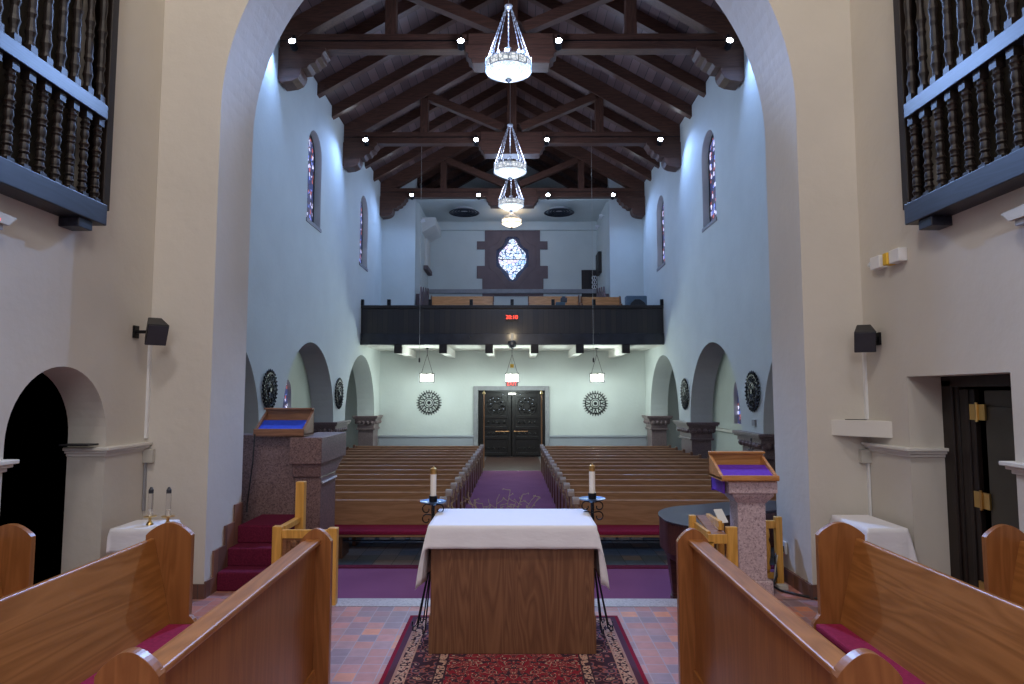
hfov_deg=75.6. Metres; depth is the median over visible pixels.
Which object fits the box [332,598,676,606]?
trim
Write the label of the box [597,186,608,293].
wall
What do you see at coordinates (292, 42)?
spotlight
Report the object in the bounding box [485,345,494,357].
trim
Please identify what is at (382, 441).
trim
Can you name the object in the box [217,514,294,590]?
steps
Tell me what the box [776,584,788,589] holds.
power adapter
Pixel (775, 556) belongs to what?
power cable
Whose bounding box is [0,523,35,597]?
pew
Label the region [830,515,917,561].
table cloth
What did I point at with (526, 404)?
door
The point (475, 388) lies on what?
trim
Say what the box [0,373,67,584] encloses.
doorway
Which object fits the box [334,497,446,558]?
pew
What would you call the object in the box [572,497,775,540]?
pew
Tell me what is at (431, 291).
trim
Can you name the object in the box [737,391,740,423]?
window
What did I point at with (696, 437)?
trim
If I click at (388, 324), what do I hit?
balcony
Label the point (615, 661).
rug
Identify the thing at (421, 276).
wall
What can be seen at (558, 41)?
spotlight
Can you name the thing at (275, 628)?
pew
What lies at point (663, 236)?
window
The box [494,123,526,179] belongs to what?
chandelier
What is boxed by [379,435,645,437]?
trim
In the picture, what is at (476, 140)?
spotlight
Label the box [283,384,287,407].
window
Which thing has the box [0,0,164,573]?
wall
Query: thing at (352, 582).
floor
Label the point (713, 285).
wall
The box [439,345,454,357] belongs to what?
trim
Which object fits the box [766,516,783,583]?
oak chair
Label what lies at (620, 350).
beam
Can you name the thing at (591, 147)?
microphone
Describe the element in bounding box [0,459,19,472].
trim
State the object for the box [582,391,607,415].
medallion
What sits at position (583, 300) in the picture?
pew
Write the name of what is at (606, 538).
hymnal
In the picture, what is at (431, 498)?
candle cup
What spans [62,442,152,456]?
trim
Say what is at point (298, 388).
wall
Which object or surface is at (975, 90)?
screen
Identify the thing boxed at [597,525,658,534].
cushion
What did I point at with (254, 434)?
cable
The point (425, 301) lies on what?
stall
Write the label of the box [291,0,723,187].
ceiling
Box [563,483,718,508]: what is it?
pew
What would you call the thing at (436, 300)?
pew
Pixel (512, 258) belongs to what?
window
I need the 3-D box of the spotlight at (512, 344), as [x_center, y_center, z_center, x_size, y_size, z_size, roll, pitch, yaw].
[0.003,-0.055,23.878,0.300,0.540,0.292,0,-5,0]
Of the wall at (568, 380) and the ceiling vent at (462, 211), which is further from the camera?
the ceiling vent at (462, 211)
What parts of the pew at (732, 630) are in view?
panel, skirting, panel, cap rail, panel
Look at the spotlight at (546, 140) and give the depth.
21.44 m
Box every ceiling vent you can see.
[449,206,479,216]
[544,206,573,216]
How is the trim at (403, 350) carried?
attached to the wall at (568, 380)
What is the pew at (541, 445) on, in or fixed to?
on the floor at (364, 552)
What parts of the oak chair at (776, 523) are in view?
crest rail, rail, post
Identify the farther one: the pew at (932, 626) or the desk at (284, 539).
the desk at (284, 539)
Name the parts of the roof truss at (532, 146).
queen post, king post, queen post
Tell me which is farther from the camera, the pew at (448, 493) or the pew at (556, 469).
the pew at (556, 469)
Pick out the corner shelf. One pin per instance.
(847, 427)
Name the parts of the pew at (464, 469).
backrest, panel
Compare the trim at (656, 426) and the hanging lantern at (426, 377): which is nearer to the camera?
the hanging lantern at (426, 377)
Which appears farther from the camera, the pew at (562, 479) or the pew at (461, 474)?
the pew at (461, 474)
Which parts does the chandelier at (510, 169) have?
lamp shade, drum frame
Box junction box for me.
[142,449,154,510]
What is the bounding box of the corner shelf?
[831,419,892,437]
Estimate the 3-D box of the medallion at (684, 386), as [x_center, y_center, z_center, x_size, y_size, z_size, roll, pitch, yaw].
[5.494,1.656,21.016,0.060,1.020,1.020,0,-5,0]
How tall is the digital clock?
0.250 m
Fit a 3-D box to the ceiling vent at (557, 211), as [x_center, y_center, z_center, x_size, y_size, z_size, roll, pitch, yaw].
[2.143,-5.963,30.054,1.400,0.210,1.400,0,-5,0]
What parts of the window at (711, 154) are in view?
sill, pane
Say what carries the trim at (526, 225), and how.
attached to the wall at (455, 257)
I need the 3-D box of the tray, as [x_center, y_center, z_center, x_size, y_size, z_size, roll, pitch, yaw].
[1.806,1.667,6.001,0.130,0.100,0.480,0,-5,0]
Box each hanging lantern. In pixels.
[419,348,433,382]
[505,348,518,382]
[590,348,604,382]
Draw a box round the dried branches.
[448,488,539,508]
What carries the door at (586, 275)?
in the wall at (455, 257)
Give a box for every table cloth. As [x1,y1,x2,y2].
[106,520,179,553]
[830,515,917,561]
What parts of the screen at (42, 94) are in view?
rail, frame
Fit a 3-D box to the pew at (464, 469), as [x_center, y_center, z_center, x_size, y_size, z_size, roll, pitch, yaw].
[-3.227,3.340,15.050,4.400,0.904,0.590,0,-5,0]
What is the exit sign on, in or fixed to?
attached to the wall at (568, 380)
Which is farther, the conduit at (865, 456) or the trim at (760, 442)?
the trim at (760, 442)
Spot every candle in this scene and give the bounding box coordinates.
[143,487,156,524]
[161,487,174,522]
[430,466,436,495]
[589,463,594,492]
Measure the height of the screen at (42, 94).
3.600 m
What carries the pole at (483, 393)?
on the floor at (364, 552)
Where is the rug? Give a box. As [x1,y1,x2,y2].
[378,615,648,683]
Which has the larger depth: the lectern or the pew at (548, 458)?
the pew at (548, 458)
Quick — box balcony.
[360,299,663,344]
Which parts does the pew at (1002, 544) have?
backrest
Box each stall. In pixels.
[416,287,421,304]
[422,287,424,304]
[424,288,426,304]
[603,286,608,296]
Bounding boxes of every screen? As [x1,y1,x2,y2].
[0,0,119,230]
[893,0,1023,229]
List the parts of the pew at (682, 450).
backrest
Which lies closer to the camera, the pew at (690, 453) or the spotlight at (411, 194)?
the pew at (690, 453)
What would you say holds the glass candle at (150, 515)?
on the table cloth at (121, 537)
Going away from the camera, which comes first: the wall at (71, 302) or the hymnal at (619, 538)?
the wall at (71, 302)
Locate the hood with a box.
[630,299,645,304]
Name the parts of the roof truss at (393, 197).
queen post, king post, queen post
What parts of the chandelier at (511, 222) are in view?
lamp shade, drum frame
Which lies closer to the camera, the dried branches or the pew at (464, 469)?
the dried branches
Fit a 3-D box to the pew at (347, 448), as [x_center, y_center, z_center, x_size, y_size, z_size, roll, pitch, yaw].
[-3.156,3.820,21.135,4.400,0.904,0.590,0,-5,0]
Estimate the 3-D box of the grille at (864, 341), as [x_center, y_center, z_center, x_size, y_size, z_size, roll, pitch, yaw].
[3.372,0.004,6.300,0.170,0.180,0.100,-2,-5,24]
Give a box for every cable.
[246,434,254,511]
[773,553,817,599]
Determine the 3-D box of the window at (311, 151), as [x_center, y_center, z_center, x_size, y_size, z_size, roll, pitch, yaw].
[-5.667,-4.594,18.588,0.280,2.760,1.360,0,-5,0]
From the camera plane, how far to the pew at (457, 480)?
13.51 m
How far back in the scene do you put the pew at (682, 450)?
20.45 m
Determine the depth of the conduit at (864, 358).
6.59 m
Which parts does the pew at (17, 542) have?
backrest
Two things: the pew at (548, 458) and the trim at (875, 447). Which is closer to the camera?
the trim at (875, 447)
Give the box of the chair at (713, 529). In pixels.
[688,513,738,567]
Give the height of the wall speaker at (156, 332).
0.272 m
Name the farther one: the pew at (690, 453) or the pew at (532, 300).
the pew at (532, 300)
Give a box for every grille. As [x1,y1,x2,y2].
[146,325,168,344]
[855,332,874,351]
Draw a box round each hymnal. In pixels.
[604,537,615,539]
[618,537,629,539]
[631,537,642,539]
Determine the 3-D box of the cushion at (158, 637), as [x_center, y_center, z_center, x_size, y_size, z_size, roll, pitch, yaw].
[-2.270,1.863,3.332,0.185,0.050,2.400,0,-5,0]
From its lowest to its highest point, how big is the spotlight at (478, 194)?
0.354 m
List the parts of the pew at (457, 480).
backrest, panel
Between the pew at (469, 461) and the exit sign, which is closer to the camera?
the pew at (469, 461)
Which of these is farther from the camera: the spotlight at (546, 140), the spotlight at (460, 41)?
the spotlight at (546, 140)
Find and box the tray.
[696,515,725,533]
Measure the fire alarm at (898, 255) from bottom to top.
0.125 m
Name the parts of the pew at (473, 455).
backrest, panel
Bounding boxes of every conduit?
[144,345,152,437]
[859,449,871,515]
[862,352,868,418]
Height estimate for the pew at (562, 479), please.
0.904 m
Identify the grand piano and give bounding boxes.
[658,500,776,598]
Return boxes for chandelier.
[485,0,531,82]
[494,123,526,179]
[498,178,523,211]
[502,212,521,228]
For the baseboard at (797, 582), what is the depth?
6.67 m
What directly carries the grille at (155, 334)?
attached to the wall speaker at (156, 332)
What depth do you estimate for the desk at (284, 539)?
6.32 m
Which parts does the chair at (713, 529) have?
post, rail, post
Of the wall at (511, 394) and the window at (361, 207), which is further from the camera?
the wall at (511, 394)
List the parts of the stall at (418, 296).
backrest, panel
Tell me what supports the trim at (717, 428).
attached to the wall at (725, 404)
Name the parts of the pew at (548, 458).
panel, backrest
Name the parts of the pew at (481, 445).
backrest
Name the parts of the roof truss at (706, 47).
queen post, king post, queen post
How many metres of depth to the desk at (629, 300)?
25.19 m
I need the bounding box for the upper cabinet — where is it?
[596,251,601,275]
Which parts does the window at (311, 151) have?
pane, sill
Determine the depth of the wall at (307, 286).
18.03 m
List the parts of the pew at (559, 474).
panel, backrest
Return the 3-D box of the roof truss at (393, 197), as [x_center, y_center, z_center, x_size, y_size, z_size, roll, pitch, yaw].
[0.015,-7.549,27.929,11.080,4.679,0.480,0,-5,0]
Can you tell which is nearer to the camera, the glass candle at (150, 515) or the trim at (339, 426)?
the glass candle at (150, 515)
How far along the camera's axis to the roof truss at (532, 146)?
21.80 m
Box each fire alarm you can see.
[867,255,886,269]
[882,247,906,265]
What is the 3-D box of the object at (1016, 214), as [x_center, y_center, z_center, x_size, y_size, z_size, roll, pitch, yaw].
[3.455,-0.855,4.356,0.160,0.130,0.415,0,-5,0]
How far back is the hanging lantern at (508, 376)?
25.59 m
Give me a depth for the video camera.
24.17 m
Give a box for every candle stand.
[411,495,445,633]
[579,493,613,633]
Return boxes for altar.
[428,549,595,653]
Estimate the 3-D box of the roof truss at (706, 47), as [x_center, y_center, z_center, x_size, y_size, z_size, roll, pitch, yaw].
[-0.026,-8.484,16.066,11.080,4.679,0.480,0,-5,0]
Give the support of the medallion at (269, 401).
attached to the wall at (307, 286)
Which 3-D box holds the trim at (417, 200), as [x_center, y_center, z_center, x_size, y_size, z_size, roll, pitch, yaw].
[0.017,-6.217,28.351,8.260,0.350,0.350,0,-5,0]
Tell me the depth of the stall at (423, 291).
28.86 m
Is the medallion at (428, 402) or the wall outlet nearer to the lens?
the wall outlet
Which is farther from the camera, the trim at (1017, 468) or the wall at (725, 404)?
the wall at (725, 404)
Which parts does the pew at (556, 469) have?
panel, backrest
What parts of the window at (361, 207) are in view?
pane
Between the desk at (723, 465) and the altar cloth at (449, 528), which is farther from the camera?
the desk at (723, 465)
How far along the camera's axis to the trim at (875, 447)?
5.87 m
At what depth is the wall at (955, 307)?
5.88 m
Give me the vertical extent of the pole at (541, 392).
2.740 m
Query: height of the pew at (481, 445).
0.904 m
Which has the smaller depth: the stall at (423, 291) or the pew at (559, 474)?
the pew at (559, 474)
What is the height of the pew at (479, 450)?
0.904 m
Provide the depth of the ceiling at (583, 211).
30.71 m
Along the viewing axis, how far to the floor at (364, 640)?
5.53 m
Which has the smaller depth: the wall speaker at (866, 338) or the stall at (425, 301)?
the wall speaker at (866, 338)
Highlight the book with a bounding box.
[59,443,98,445]
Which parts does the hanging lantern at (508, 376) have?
lantern frame, glass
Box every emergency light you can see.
[0,212,16,229]
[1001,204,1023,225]
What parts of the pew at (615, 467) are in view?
panel, backrest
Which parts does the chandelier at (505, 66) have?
lamp shade, drum frame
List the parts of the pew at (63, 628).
panel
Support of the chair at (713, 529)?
on the floor at (364, 640)
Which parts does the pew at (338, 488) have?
backrest, panel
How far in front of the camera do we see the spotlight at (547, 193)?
27.39 m
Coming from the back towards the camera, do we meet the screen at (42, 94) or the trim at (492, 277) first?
the trim at (492, 277)
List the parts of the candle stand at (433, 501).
leg, leg, leg, leg, drip dish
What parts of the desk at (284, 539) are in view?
post, rail, panel, post, rail, post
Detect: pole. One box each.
[482,391,485,467]
[540,390,542,443]
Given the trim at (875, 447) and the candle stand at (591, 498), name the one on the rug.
the candle stand at (591, 498)
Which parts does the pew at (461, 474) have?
backrest, panel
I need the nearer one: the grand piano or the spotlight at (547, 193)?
the grand piano
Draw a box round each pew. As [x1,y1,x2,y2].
[0,522,196,683]
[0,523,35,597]
[94,528,332,683]
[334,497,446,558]
[335,472,464,508]
[335,477,460,508]
[335,483,456,508]
[335,489,452,545]
[336,467,467,508]
[337,463,470,502]
[339,460,472,497]
[341,457,474,491]
[343,454,476,487]
[346,447,482,475]
[346,449,480,479]
[346,451,478,483]
[353,444,483,471]
[431,295,493,304]
[528,295,579,304]
[540,444,670,472]
[541,447,677,475]
[543,449,684,479]
[544,451,692,483]
[546,454,701,487]
[547,457,707,492]
[549,460,707,497]
[552,463,708,502]
[554,467,708,508]
[557,472,710,508]
[560,477,710,508]
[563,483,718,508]
[567,489,775,541]
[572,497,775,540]
[580,296,622,304]
[676,528,902,683]
[811,522,1023,683]
[982,524,1023,606]
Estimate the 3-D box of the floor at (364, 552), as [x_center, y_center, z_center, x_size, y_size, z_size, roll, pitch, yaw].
[-0.018,4.134,17.529,18.000,0.312,20.600,0,-5,0]
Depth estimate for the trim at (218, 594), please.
6.60 m
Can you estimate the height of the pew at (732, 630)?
1.085 m
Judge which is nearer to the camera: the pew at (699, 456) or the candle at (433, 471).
the candle at (433, 471)
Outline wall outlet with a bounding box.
[783,540,786,553]
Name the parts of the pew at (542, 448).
panel, backrest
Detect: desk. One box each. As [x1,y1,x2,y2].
[253,408,313,435]
[271,481,338,604]
[625,296,646,304]
[708,451,779,480]
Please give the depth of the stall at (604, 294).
28.18 m
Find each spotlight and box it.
[288,35,297,51]
[363,135,368,146]
[409,191,413,199]
[457,35,464,50]
[473,135,478,145]
[476,191,480,199]
[508,333,515,347]
[544,135,549,145]
[546,191,549,199]
[554,35,562,50]
[657,135,662,145]
[724,34,733,50]
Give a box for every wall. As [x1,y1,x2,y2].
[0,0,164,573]
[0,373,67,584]
[143,0,868,584]
[244,38,381,432]
[287,351,310,407]
[344,178,712,450]
[415,187,427,304]
[428,159,596,304]
[511,394,511,455]
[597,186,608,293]
[643,46,773,433]
[712,352,742,450]
[849,0,1023,575]
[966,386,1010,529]
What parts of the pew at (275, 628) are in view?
panel, cap rail, panel, skirting, panel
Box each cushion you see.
[80,624,190,683]
[334,525,427,534]
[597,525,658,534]
[816,624,925,683]
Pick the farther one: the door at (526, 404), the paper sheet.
the door at (526, 404)
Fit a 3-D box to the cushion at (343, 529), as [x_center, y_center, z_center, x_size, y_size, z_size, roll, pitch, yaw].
[-3.302,3.025,10.657,4.220,0.077,0.500,0,-5,0]
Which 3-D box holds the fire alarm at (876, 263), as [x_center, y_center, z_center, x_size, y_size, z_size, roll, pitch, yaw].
[3.497,-0.755,6.332,0.090,0.120,0.210,0,-5,0]
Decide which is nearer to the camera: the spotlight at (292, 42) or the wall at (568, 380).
the spotlight at (292, 42)
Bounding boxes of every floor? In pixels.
[192,599,817,683]
[338,456,774,564]
[338,568,773,598]
[363,345,660,350]
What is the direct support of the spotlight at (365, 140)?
attached to the roof truss at (532, 146)
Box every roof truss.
[278,0,744,90]
[343,56,680,172]
[380,111,644,219]
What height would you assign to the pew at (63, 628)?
1.105 m
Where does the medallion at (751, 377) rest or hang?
attached to the wall at (713, 285)
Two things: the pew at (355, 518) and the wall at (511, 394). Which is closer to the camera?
the pew at (355, 518)
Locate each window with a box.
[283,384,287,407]
[306,134,321,232]
[359,201,367,271]
[496,237,528,281]
[657,201,664,270]
[702,134,716,232]
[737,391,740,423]
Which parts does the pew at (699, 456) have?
panel, backrest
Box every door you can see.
[478,390,544,455]
[581,270,596,296]
[941,374,1018,589]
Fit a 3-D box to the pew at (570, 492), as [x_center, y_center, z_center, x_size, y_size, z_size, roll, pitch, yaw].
[3.189,3.065,11.551,4.400,0.904,0.590,0,-5,0]
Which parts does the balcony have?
rail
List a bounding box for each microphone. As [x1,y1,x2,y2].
[418,151,421,362]
[591,147,593,362]
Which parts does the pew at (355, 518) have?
seat, backrest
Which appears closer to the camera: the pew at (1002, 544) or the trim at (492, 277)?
the pew at (1002, 544)
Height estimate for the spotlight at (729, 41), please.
0.354 m
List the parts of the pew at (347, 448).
backrest, panel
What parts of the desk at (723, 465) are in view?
panel, panel, rail, panel, panel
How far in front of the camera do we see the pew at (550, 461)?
16.97 m
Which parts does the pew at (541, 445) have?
backrest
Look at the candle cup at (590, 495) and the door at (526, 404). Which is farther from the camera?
the door at (526, 404)
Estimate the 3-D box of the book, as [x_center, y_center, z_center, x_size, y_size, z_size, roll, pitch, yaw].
[-3.829,0.908,5.835,0.260,0.014,0.150,0,-5,0]
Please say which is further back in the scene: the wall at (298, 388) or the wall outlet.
the wall at (298, 388)
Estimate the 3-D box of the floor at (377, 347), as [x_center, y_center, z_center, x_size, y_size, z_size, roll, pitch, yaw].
[0.018,0.315,28.062,11.080,0.180,7.800,0,-5,0]
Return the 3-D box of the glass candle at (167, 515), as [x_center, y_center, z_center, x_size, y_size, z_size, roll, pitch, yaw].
[-3.079,1.468,5.914,0.116,0.333,0.114,0,-5,0]
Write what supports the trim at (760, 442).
attached to the wall at (713, 285)
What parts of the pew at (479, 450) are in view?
backrest, panel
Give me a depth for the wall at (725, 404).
25.69 m
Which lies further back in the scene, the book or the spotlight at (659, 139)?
the spotlight at (659, 139)
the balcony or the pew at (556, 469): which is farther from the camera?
the balcony
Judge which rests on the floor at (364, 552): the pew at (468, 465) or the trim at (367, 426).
the pew at (468, 465)
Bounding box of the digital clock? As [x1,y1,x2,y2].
[506,314,517,320]
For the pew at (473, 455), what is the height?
0.904 m
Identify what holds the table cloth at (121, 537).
on the side table
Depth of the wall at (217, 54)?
6.82 m
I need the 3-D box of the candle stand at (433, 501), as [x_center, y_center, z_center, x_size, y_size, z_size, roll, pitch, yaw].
[-0.680,1.878,5.657,0.356,1.106,0.352,0,-5,0]
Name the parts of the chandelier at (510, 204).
lamp shade, drum frame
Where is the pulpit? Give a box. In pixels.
[241,432,345,528]
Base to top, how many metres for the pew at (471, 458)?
0.904 m
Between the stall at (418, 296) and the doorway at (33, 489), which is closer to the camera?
the doorway at (33, 489)
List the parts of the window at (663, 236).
pane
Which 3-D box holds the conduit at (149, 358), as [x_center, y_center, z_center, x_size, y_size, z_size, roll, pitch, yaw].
[-3.644,0.491,6.614,0.025,0.940,0.038,0,-5,0]
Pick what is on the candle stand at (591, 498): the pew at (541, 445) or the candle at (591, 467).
the candle at (591, 467)
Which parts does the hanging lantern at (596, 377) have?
glass, lantern frame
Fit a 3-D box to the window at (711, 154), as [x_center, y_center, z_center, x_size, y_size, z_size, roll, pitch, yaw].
[5.633,-4.597,18.549,0.280,2.760,1.360,0,-5,0]
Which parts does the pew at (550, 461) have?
panel, backrest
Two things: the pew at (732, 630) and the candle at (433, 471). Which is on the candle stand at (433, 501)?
the candle at (433, 471)
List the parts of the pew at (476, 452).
backrest, panel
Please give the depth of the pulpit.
8.02 m
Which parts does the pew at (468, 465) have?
backrest, panel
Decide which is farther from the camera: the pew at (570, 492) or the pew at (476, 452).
the pew at (476, 452)
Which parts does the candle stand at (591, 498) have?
drip dish, stem, leg, leg, leg, leg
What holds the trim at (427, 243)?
attached to the wall at (421, 276)
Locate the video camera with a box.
[555,296,566,304]
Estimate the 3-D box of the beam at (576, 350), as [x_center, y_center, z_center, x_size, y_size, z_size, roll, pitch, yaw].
[2.480,0.389,25.816,0.280,0.320,3.650,0,-5,0]
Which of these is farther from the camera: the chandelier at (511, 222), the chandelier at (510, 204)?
the chandelier at (511, 222)
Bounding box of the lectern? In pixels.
[725,481,777,594]
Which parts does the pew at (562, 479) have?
panel, backrest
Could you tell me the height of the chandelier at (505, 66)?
4.885 m
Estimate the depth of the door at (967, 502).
5.51 m
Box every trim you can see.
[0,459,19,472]
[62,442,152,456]
[206,579,808,598]
[314,420,350,432]
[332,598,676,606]
[338,565,774,568]
[352,415,382,445]
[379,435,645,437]
[379,438,645,445]
[394,345,415,357]
[416,199,608,202]
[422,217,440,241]
[423,265,431,275]
[425,239,429,267]
[429,289,595,293]
[438,221,596,230]
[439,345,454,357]
[473,386,548,445]
[477,230,547,295]
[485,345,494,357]
[529,345,537,357]
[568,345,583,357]
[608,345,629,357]
[642,415,672,445]
[673,420,719,458]
[715,427,733,433]
[732,430,775,471]
[861,442,948,456]
[999,461,1023,475]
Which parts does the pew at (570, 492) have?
panel, backrest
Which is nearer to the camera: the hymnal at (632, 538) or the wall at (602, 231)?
the hymnal at (632, 538)
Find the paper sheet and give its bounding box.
[714,509,727,522]
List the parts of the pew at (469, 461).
backrest, panel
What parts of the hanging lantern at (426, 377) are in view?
lantern frame, glass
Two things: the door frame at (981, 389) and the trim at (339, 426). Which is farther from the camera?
the trim at (339, 426)
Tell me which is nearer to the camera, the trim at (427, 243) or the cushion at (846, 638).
the cushion at (846, 638)
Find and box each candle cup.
[429,495,436,501]
[588,493,595,498]
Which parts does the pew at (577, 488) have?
panel, backrest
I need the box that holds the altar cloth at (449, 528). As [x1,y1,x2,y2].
[415,509,609,589]
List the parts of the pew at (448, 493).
backrest, panel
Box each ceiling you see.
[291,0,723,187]
[419,202,605,221]
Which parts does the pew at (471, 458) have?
backrest, panel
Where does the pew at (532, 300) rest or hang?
on the floor
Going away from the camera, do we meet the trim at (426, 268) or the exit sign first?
the exit sign
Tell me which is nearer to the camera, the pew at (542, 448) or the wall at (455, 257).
the pew at (542, 448)
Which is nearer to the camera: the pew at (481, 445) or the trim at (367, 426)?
the pew at (481, 445)
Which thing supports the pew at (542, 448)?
on the floor at (364, 552)
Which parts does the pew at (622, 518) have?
seat, backrest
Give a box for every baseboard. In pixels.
[192,502,242,598]
[784,567,816,599]
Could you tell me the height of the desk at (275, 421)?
0.335 m
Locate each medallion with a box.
[262,369,277,407]
[335,378,343,408]
[416,390,441,414]
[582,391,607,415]
[680,378,688,409]
[745,370,759,411]
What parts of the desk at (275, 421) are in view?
panel, rail, panel, panel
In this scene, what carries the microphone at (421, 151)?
hanging from the ceiling at (354, 85)
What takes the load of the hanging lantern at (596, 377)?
hanging from the floor at (377, 347)
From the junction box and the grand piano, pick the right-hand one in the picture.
the grand piano
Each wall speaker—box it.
[132,317,168,345]
[854,325,881,352]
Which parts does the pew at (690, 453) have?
panel, backrest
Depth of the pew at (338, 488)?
12.65 m
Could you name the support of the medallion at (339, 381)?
attached to the wall at (307, 286)
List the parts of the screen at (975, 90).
frame, rail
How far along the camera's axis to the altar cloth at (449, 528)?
5.08 m
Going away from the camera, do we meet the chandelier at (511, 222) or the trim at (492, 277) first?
the chandelier at (511, 222)
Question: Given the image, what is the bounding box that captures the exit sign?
[506,382,517,385]
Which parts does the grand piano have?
leg, lid, rim moulding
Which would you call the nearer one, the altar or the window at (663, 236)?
the altar

